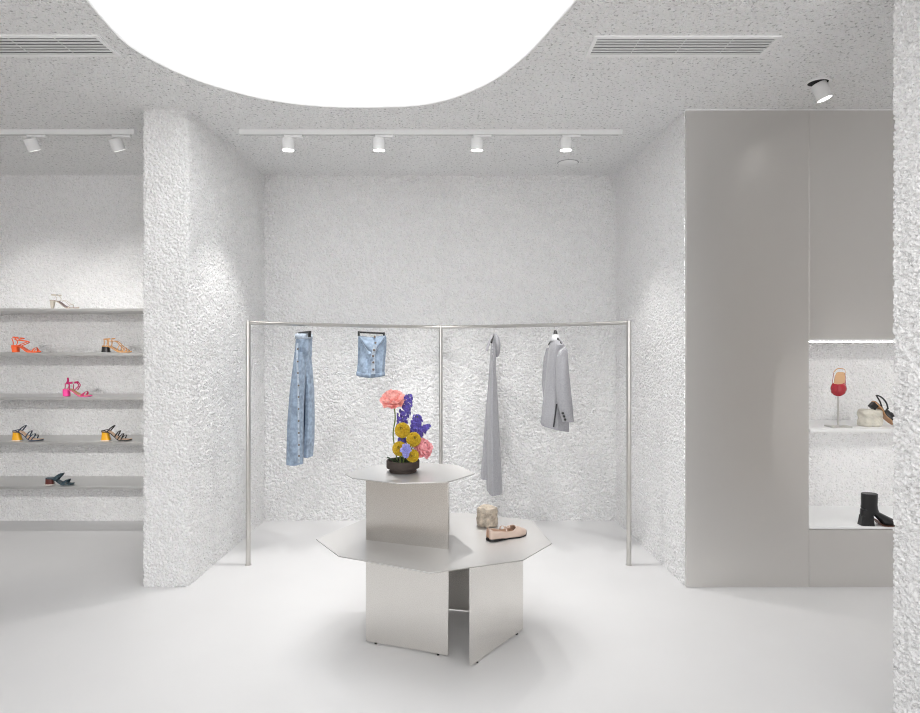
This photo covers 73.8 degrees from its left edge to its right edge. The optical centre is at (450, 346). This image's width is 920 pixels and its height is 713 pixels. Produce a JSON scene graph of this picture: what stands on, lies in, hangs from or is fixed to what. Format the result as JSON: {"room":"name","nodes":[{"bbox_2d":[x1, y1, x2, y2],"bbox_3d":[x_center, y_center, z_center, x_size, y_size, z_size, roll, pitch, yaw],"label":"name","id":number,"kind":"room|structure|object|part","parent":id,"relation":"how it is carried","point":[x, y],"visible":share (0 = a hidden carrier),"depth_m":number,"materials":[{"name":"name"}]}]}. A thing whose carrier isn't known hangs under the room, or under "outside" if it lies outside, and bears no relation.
{"room":"clothing store","nodes":[
{"label":"clothing store","id":0,"kind":"room"},
{"bbox_2d":[143,109,264,586],"bbox_3d":[-1.710,0.007,4.408,0.311,2.885,1.415,0,0,0],"label":"wall pier","id":1,"kind":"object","parent":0,"point":[203,209],"visible":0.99,"depth_m":3.86,"materials":[{"name":"grey paint"}]},
{"bbox_2d":[0,175,615,520],"bbox_3d":[-1.889,0.007,5.123,6.622,2.885,0.016,0,0,0],"label":"wall","id":2,"kind":"structure","parent":0,"point":[346,249],"depth_m":5.12,"materials":[{"name":"grey paint"}]},
{"bbox_2d":[0,394,142,399],"bbox_3d":[-3.389,0.399,4.924,3.022,0.022,0.378,0,0,0],"label":"wall shelf","id":3,"kind":"object","parent":2,"relation":"attached to","point":[2,396],"visible":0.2,"depth_m":4.74,"materials":[{"name":"silver metal"}]},
{"bbox_2d":[63,378,91,396],"bbox_3d":[-2.925,0.313,4.805,0.218,0.148,0.077,0,0,-3],"label":"sandal","id":4,"kind":"object","parent":3,"relation":"on","point":[66,391],"visible":1,"depth_m":4.78,"materials":[{"name":"pink leather"}]},
{"bbox_2d":[0,476,143,488],"bbox_3d":[-3.389,1.089,4.924,3.022,0.022,0.378,0,0,0],"label":"wall shelf","id":5,"kind":"object","parent":2,"relation":"attached to","point":[6,482],"visible":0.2,"depth_m":4.88,"materials":[{"name":"silver metal"}]},
{"bbox_2d":[45,473,74,484],"bbox_3d":[-3.064,1.031,4.806,0.214,0.094,0.077,0,0,-3],"label":"sandal","id":6,"kind":"object","parent":5,"relation":"on","point":[49,480],"visible":1,"depth_m":4.78,"materials":[{"name":"blue leather"}]},
{"bbox_2d":[0,435,143,444],"bbox_3d":[-3.389,0.744,4.924,3.022,0.022,0.378,0,0,0],"label":"wall shelf","id":7,"kind":"object","parent":2,"relation":"attached to","point":[4,439],"visible":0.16,"depth_m":4.81,"materials":[{"name":"silver metal"}]},
{"bbox_2d":[11,425,43,440],"bbox_3d":[-3.316,0.672,4.807,0.230,0.122,0.077,0,0,-3],"label":"sandal","id":8,"kind":"object","parent":7,"relation":"on","point":[16,436],"visible":1,"depth_m":4.79,"materials":[{"name":"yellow leather"}]},
{"bbox_2d":[100,425,131,440],"bbox_3d":[-2.620,0.672,4.807,0.230,0.122,0.077,0,0,-3],"label":"sandal","id":9,"kind":"object","parent":7,"relation":"on","point":[105,436],"visible":1,"depth_m":4.78,"materials":[{"name":"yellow leather"}]},
{"bbox_2d":[0,308,143,313],"bbox_3d":[-3.389,-0.287,4.924,3.022,0.022,0.378,0,0,0],"label":"wall shelf","id":10,"kind":"object","parent":2,"relation":"attached to","point":[2,310],"visible":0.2,"depth_m":4.77,"materials":[{"name":"silver metal"}]},
{"bbox_2d":[49,294,78,307],"bbox_3d":[-3.029,-0.356,4.806,0.218,0.114,0.077,0,0,-3],"label":"sandal","id":11,"kind":"object","parent":10,"relation":"on","point":[52,302],"visible":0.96,"depth_m":4.79,"materials":[{"name":"beige leather"}]},
{"bbox_2d":[0,352,143,355],"bbox_3d":[-3.389,0.056,4.924,3.022,0.022,0.378,0,0,0],"label":"wall shelf","id":12,"kind":"object","parent":2,"relation":"attached to","point":[1,353],"visible":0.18,"depth_m":4.74,"materials":[{"name":"silver metal"}]},
{"bbox_2d":[11,337,40,352],"bbox_3d":[-3.327,-0.019,4.805,0.218,0.126,0.074,0,0,-3],"label":"sandal","id":13,"kind":"object","parent":12,"relation":"on","point":[15,348],"visible":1,"depth_m":4.78,"materials":[{"name":"orange leather"}]},
{"bbox_2d":[101,338,131,352],"bbox_3d":[-2.619,-0.013,4.806,0.226,0.115,0.074,0,0,-3],"label":"sandal","id":14,"kind":"object","parent":12,"relation":"on","point":[106,348],"visible":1,"depth_m":4.78,"materials":[{"name":"brown leather"}]},
{"bbox_2d":[0,0,894,182],"bbox_3d":[-0.300,-1.435,1.600,9.800,0.001,7.600,0,0,0],"label":"ceiling","id":15,"kind":"structure","parent":0,"point":[849,42],"depth_m":3.50,"materials":[{"name":"paint"}]},
{"bbox_2d":[0,35,120,56],"bbox_3d":[-2.051,-1.430,2.915,0.858,0.011,0.200,0,0,0],"label":"ceiling vent","id":16,"kind":"object","parent":15,"relation":"in","point":[10,45],"visible":1,"depth_m":2.91,"materials":[{"name":"white metal"}]},
{"bbox_2d":[0,129,136,135],"bbox_3d":[-3.345,-1.417,4.050,2.522,0.034,0.038,0,0,0],"label":"track","id":17,"kind":"object","parent":15,"relation":"attached to","point":[3,132],"visible":1,"depth_m":4.03,"materials":[{"name":"white metal"}]},
{"bbox_2d":[23,135,47,151],"bbox_3d":[-2.744,-1.343,4.055,0.138,0.112,0.103,0,0,0],"label":"track spotlight","id":18,"kind":"object","parent":17,"relation":"attached to","point":[31,143],"visible":1,"depth_m":4.03,"materials":[{"name":"white metal"}]},
{"bbox_2d":[109,135,131,151],"bbox_3d":[-2.184,-1.343,4.055,0.138,0.112,0.103,0,0,0],"label":"track spotlight","id":19,"kind":"object","parent":17,"relation":"attached to","point":[116,143],"visible":1,"depth_m":4.03,"materials":[{"name":"white metal"}]},
{"bbox_2d":[85,0,576,107],"bbox_3d":[-0.469,-1.463,2.200,2.146,0.064,2.947,0,0,0],"label":"ceiling light","id":20,"kind":"object","parent":15,"relation":"attached to","point":[314,53],"visible":1,"depth_m":2.93,"materials":[{"name":"white paint"}]},
{"bbox_2d":[239,129,622,135],"bbox_3d":[-0.133,-1.417,4.050,2.527,0.034,0.038,0,0,0],"label":"track","id":21,"kind":"object","parent":15,"relation":"attached to","point":[242,132],"visible":1,"depth_m":4.03,"materials":[{"name":"white metal"}]},
{"bbox_2d":[282,135,302,151],"bbox_3d":[-1.049,-1.348,4.051,0.135,0.101,0.083,0,0,0],"label":"track spotlight","id":22,"kind":"object","parent":21,"relation":"attached to","point":[287,140],"visible":1,"depth_m":4.02,"materials":[{"name":"white metal"}]},
{"bbox_2d":[373,135,393,151],"bbox_3d":[-0.448,-1.347,4.051,0.135,0.103,0.086,0,0,0],"label":"track spotlight","id":23,"kind":"object","parent":21,"relation":"attached to","point":[378,140],"visible":1,"depth_m":4.02,"materials":[{"name":"white metal"}]},
{"bbox_2d":[471,135,491,151],"bbox_3d":[0.199,-1.347,4.051,0.135,0.103,0.086,0,0,0],"label":"track spotlight","id":24,"kind":"object","parent":21,"relation":"attached to","point":[477,140],"visible":1,"depth_m":4.02,"materials":[{"name":"white metal"}]},
{"bbox_2d":[560,135,580,151],"bbox_3d":[0.787,-1.348,4.051,0.135,0.101,0.083,0,0,0],"label":"track spotlight","id":25,"kind":"object","parent":21,"relation":"attached to","point":[566,140],"visible":1,"depth_m":4.03,"materials":[{"name":"white metal"}]},
{"bbox_2d":[557,159,578,166],"bbox_3d":[0.910,-1.429,4.768,0.162,0.012,0.162,0,0,0],"label":"smoke detector","id":26,"kind":"object","parent":15,"relation":"attached to","point":[569,162],"visible":1,"depth_m":4.74,"materials":[{"name":"white plastic"}]},
{"bbox_2d":[585,35,781,56],"bbox_3d":[1.093,-1.430,2.918,0.865,0.011,0.193,0,0,0],"label":"ceiling vent","id":27,"kind":"object","parent":15,"relation":"in","point":[601,45],"visible":1,"depth_m":2.90,"materials":[{"name":"white metal"}]},
{"bbox_2d":[590,39,774,54],"bbox_3d":[1.093,-1.428,2.918,0.827,0.008,0.155,0,0,0],"label":"grille","id":28,"kind":"object","parent":27,"relation":"attached to","point":[597,46],"depth_m":2.91,"materials":[{"name":"white metal"}]},
{"bbox_2d":[804,77,832,102],"bbox_3d":[1.987,-1.383,3.319,0.134,0.109,0.134,0,0,0],"label":"recessed light","id":29,"kind":"object","parent":15,"relation":"in","point":[821,90],"visible":1,"depth_m":3.29,"materials":[{"name":"white paint"}]},
{"bbox_2d":[0,520,895,712],"bbox_3d":[-0.300,1.510,3.375,9.800,0.120,4.050,0,0,0],"label":"floor","id":30,"kind":"structure","parent":0,"point":[81,631],"depth_m":3.03,"materials":[{"name":"white concrete"}]},
{"bbox_2d":[316,463,551,665],"bbox_3d":[-0.089,1.035,3.032,1.152,0.830,0.923,0,0,0],"label":"display table","id":31,"kind":"object","parent":30,"relation":"on","point":[423,560],"visible":0.95,"depth_m":2.93,"materials":[{"name":"silver metal"}]},
{"bbox_2d":[386,457,418,473],"bbox_3d":[-0.239,0.591,3.050,0.164,0.059,0.164,0,0,0],"label":"flower bowl","id":32,"kind":"object","parent":31,"relation":"on","point":[395,468],"visible":0.86,"depth_m":2.99,"materials":[{"name":"grey ceramic"}]},
{"bbox_2d":[380,389,404,459],"bbox_3d":[-0.287,0.394,3.041,0.140,0.370,0.117,0,0,0],"label":"peony","id":33,"kind":"object","parent":32,"relation":"on","point":[391,398],"visible":1,"depth_m":3.02,"materials":[{"name":"pink plant"}]},
{"bbox_3d":[-0.276,0.429,3.048,0.029,0.298,0.011,0,0,22],"label":"stem","id":34,"kind":"part","parent":33,"relation":"part of","materials":[{"name":"green plant"}]},
{"bbox_2d":[387,457,408,462],"bbox_3d":[-0.258,0.560,3.011,0.111,0.041,0.064,0,0,0],"label":"sprig","id":35,"kind":"object","parent":32,"relation":"in","point":[405,461],"visible":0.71,"depth_m":3.00,"materials":[{"name":"green plant"}]},
{"bbox_2d":[392,441,404,462],"bbox_3d":[-0.252,0.520,3.010,0.073,0.116,0.074,0,0,0],"label":"flower","id":36,"kind":"object","parent":32,"relation":"in","point":[396,447],"visible":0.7,"depth_m":2.99,"materials":[{"name":"yellow plant"}]},
{"bbox_2d":[398,437,406,457],"bbox_3d":[-0.239,0.510,3.041,0.060,0.136,0.057,0,0,0],"label":"delphinium","id":37,"kind":"object","parent":32,"relation":"in","point":[399,438],"visible":0.3,"depth_m":3.03,"materials":[{"name":"purple"}]},
{"bbox_2d":[395,422,409,457],"bbox_3d":[-0.239,0.475,3.020,0.078,0.207,0.078,0,0,0],"label":"flower","id":38,"kind":"object","parent":32,"relation":"in","point":[402,429],"visible":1,"depth_m":3.00,"materials":[{"name":"yellow plant"}]},
{"bbox_2d":[396,394,412,459],"bbox_3d":[-0.235,0.406,3.068,0.084,0.345,0.069,0,0,24],"label":"delphinium","id":39,"kind":"object","parent":32,"relation":"on","point":[406,406],"visible":0.72,"depth_m":3.06,"materials":[{"name":"purple plant"}]},
{"bbox_2d":[400,443,411,462],"bbox_3d":[-0.228,0.522,2.965,0.046,0.114,0.073,0,0,-44],"label":"flower","id":40,"kind":"object","parent":32,"relation":"in","point":[405,449],"visible":0.99,"depth_m":2.96,"materials":[{"name":"purple plant"}]},
{"bbox_2d":[407,449,418,462],"bbox_3d":[-0.188,0.540,2.995,0.065,0.081,0.065,0,0,0],"label":"flower","id":41,"kind":"object","parent":32,"relation":"in","point":[413,455],"visible":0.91,"depth_m":2.98,"materials":[{"name":"yellow plant"}]},
{"bbox_2d":[406,432,420,448],"bbox_3d":[-0.186,0.498,3.005,0.078,0.163,0.073,0,0,0],"label":"flower","id":42,"kind":"object","parent":32,"relation":"on","point":[413,438],"visible":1,"depth_m":2.98,"materials":[{"name":"yellow plant"}]},
{"bbox_2d":[406,414,422,459],"bbox_3d":[-0.178,0.457,3.066,0.081,0.244,0.081,0,0,36],"label":"delphinium","id":43,"kind":"object","parent":32,"relation":"on","point":[416,421],"visible":0.66,"depth_m":3.04,"materials":[{"name":"purple plant"}]},
{"bbox_2d":[411,423,430,447],"bbox_3d":[-0.161,0.480,3.059,0.124,0.198,0.058,0,0,0],"label":"delphinium","id":44,"kind":"object","parent":32,"relation":"on","point":[424,428],"visible":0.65,"depth_m":3.04,"materials":[{"name":"purple plant"}]},
{"bbox_2d":[413,438,432,458],"bbox_3d":[-0.139,0.515,3.042,0.118,0.131,0.091,0,0,-30],"label":"peony","id":45,"kind":"object","parent":32,"relation":"on","point":[425,448],"visible":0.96,"depth_m":3.02,"materials":[{"name":"pink plant"}]},
{"bbox_3d":[-0.214,0.785,2.940,0.429,0.321,0.010,0,0,20],"label":"riser panel","id":46,"kind":"part","parent":31,"relation":"part of","materials":[{"name":"silver metal"}]},
{"bbox_3d":[-0.214,1.196,2.940,0.429,0.491,0.010,0,0,20],"label":"panel","id":47,"kind":"part","parent":31,"relation":"part of","materials":[{"name":"silver metal"}]},
{"bbox_3d":[0.069,1.196,3.360,0.473,0.491,0.010,0,0,13],"label":"panel","id":48,"kind":"part","parent":31,"relation":"part of","materials":[{"name":"silver metal"}]},
{"bbox_2d":[476,504,497,527],"bbox_3d":[0.192,0.895,3.252,0.115,0.102,0.109,0,0,0],"label":"stone block","id":49,"kind":"object","parent":31,"relation":"on","point":[486,517],"visible":1,"depth_m":3.21,"materials":[{"name":"stone"}]},
{"bbox_3d":[0.226,1.196,2.955,0.010,0.491,0.459,0,0,37],"label":"panel","id":50,"kind":"part","parent":31,"relation":"part of","materials":[{"name":"silver metal"}]},
{"bbox_2d":[486,524,526,541],"bbox_3d":[0.279,0.912,3.048,0.234,0.069,0.084,0,0,-30],"label":"shoe","id":51,"kind":"object","parent":31,"relation":"on","point":[512,531],"visible":1,"depth_m":3.02,"materials":[{"name":"beige leather"}]},
{"bbox_2d":[245,321,631,565],"bbox_3d":[-0.083,0.637,4.515,2.576,1.626,0.912,0,0,0],"label":"clothes rack","id":52,"kind":"object","parent":30,"relation":"on","point":[248,323],"visible":0.95,"depth_m":4.07,"materials":[{"name":"grey metal"}]},
{"bbox_3d":[-1.350,0.635,4.080,0.032,1.622,0.032,0,0,0],"label":"post","id":53,"kind":"part","parent":52,"relation":"part of","materials":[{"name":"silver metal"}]},
{"bbox_2d":[286,333,314,465],"bbox_3d":[-1.071,0.364,4.374,0.158,0.917,0.270,0,0,12],"label":"jeans","id":54,"kind":"object","parent":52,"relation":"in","point":[301,408],"visible":0.99,"depth_m":4.29,"materials":[{"name":"fabric"}]},
{"bbox_3d":[-1.090,0.429,4.331,0.135,0.787,0.175,0,0,0],"label":"trouser leg","id":55,"kind":"part","parent":54,"relation":"part of","materials":[{"name":"fabric"}]},
{"bbox_3d":[-1.032,0.411,4.417,0.097,0.750,0.168,0,0,0],"label":"trouser leg","id":56,"kind":"part","parent":54,"relation":"part of","materials":[{"name":"fabric"}]},
{"bbox_2d":[298,322,310,336],"bbox_3d":[-1.046,-0.124,4.378,0.017,0.111,0.340,0,0,-27],"label":"clothes hanger","id":57,"kind":"object","parent":52,"relation":"hanging from","point":[305,332],"visible":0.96,"depth_m":4.28,"materials":[{"name":"black metal"}]},
{"bbox_2d":[356,336,386,377],"bbox_3d":[-0.616,0.073,4.728,0.234,0.324,0.182,0,0,0],"label":"skirt","id":58,"kind":"object","parent":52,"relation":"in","point":[371,350],"visible":1,"depth_m":4.68,"materials":[{"name":"blue fabric"}]},
{"bbox_2d":[358,325,384,335],"bbox_3d":[-0.614,-0.129,4.732,0.212,0.102,0.035,0,0,-12],"label":"clothes hanger","id":59,"kind":"object","parent":52,"relation":"hanging from","point":[359,332],"visible":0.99,"depth_m":4.73,"materials":[{"name":"black metal"}]},
{"bbox_3d":[-0.083,-0.162,4.517,2.554,0.026,0.893,0,0,0],"label":"rail","id":60,"kind":"part","parent":52,"relation":"part of","materials":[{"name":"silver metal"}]},
{"bbox_3d":[-0.083,0.635,4.950,0.032,1.622,0.032,0,0,0],"label":"post","id":61,"kind":"part","parent":52,"relation":"part of","materials":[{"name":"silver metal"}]},
{"bbox_2d":[548,322,561,344],"bbox_3d":[0.761,-0.096,4.499,0.036,0.168,0.326,0,0,-8],"label":"clothes hanger","id":62,"kind":"object","parent":52,"relation":"hanging from","point":[555,331],"visible":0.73,"depth_m":4.47,"materials":[{"name":"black metal"}]},
{"bbox_2d":[540,334,573,431],"bbox_3d":[0.760,0.260,4.465,0.214,0.705,0.449,0,0,0],"label":"blazer","id":63,"kind":"object","parent":62,"relation":"hanging from","point":[557,407],"visible":0.97,"depth_m":4.34,"materials":[{"name":"grey fabric"}]},
{"bbox_2d":[553,404,556,426],"bbox_3d":[0.736,0.484,4.333,0.034,0.164,0.008,0,0,-15],"label":"vent","id":64,"kind":"object","parent":63,"relation":"attached to","point":[554,405],"depth_m":4.33,"materials":[{"name":"grey fabric"}]},
{"bbox_3d":[1.184,0.635,4.080,0.032,1.622,0.032,0,0,0],"label":"post","id":65,"kind":"part","parent":52,"relation":"part of","materials":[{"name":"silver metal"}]},
{"bbox_2d":[685,109,895,586],"bbox_3d":[2.507,0.005,3.929,2.185,2.878,0.485,0,0,0],"label":"display cabinet","id":66,"kind":"object","parent":30,"relation":"on","point":[789,242],"visible":0.78,"depth_m":3.69,"materials":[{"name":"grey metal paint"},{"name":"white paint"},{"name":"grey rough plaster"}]},
{"bbox_3d":[1.784,0.011,3.699,0.738,2.867,0.022,0,0,0],"label":"tall panel","id":67,"kind":"part","parent":66,"relation":"part of","materials":[{"name":"silver metal"}]},
{"bbox_3d":[2.507,-1.429,3.700,2.185,0.010,0.020,0,0,0],"label":"trim","id":68,"kind":"part","parent":66,"relation":"part of","materials":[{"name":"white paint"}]},
{"bbox_2d":[824,396,852,427],"bbox_3d":[2.396,0.382,3.793,0.126,0.226,0.080,0,0,0],"label":"stand","id":69,"kind":"object","parent":66,"relation":"on","point":[837,425],"visible":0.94,"depth_m":3.79,"materials":[{"name":"grey metal"}]},
{"bbox_3d":[2.396,0.385,3.793,0.011,0.203,0.011,0,0,0],"label":"post","id":70,"kind":"part","parent":69,"relation":"part of","materials":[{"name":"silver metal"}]},
{"bbox_2d":[830,368,846,395],"bbox_3d":[2.410,0.217,3.819,0.090,0.171,0.155,0,0,24],"label":"shoe","id":71,"kind":"object","parent":69,"relation":"on","point":[838,388],"visible":1,"depth_m":3.78,"materials":[{"name":"red leather"}]},
{"bbox_2d":[809,420,894,431],"bbox_3d":[2.877,0.505,3.928,1.422,0.020,0.464,0,0,0],"label":"shelf","id":72,"kind":"object","parent":66,"relation":"attached to","point":[814,425],"depth_m":3.77,"materials":[{"name":"white paint"}]},
{"bbox_3d":[2.878,1.271,3.699,1.444,0.346,0.022,0,0,0],"label":"panel","id":73,"kind":"part","parent":66,"relation":"part of","materials":[{"name":"silver metal"}]},
{"bbox_3d":[2.878,-0.735,3.699,1.444,1.376,0.022,0,0,0],"label":"panel","id":74,"kind":"part","parent":66,"relation":"part of","materials":[{"name":"silver metal"}]},
{"bbox_2d":[857,408,882,426],"bbox_3d":[2.622,0.442,3.841,0.152,0.107,0.105,0,0,0],"label":"stone block","id":75,"kind":"object","parent":66,"relation":"on","point":[866,417],"visible":1,"depth_m":3.80,"materials":[{"name":"white stone"}]},
{"bbox_2d":[857,492,894,526],"bbox_3d":[2.584,0.984,3.715,0.210,0.193,0.073,0,0,5],"label":"boot","id":76,"kind":"object","parent":66,"relation":"on","point":[869,500],"visible":0.94,"depth_m":3.69,"materials":[{"name":"black leather"}]},
{"bbox_2d":[868,395,894,424],"bbox_3d":[2.700,0.395,3.843,0.156,0.192,0.088,0,0,18],"label":"shoe","id":77,"kind":"object","parent":66,"relation":"on","point":[888,416],"visible":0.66,"depth_m":3.81,"materials":[{"name":"brown leather"}]},
{"bbox_2d":[615,112,684,585],"bbox_3d":[1.400,0.007,4.418,0.017,2.885,1.396,0,0,-2],"label":"wall","id":78,"kind":"structure","parent":0,"point":[650,193],"depth_m":4.22,"materials":[{"name":"grey paint"}]},
{"bbox_2d":[893,0,919,712],"bbox_3d":[1.926,0.007,2.075,0.548,2.885,0.450,0,0,0],"label":"wall","id":79,"kind":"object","parent":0,"point":[906,14],"visible":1,"depth_m":2.23,"materials":[{"name":"grey paint"}]},
{"bbox_3d":[0.333,-0.104,4.793,0.075,0.152,0.381,0,0,0],"label":"clothes hanger","id":80,"kind":"object","parent":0,"visible":0},
{"bbox_2d":[480,333,502,495],"bbox_3d":[0.317,0.510,4.816,0.169,1.231,0.384,0,0,0],"label":"dress","id":81,"kind":"object","parent":80,"relation":"hanging from","point":[491,471],"visible":1,"depth_m":4.68,"materials":[{"name":"grey fabric"}]}
]}

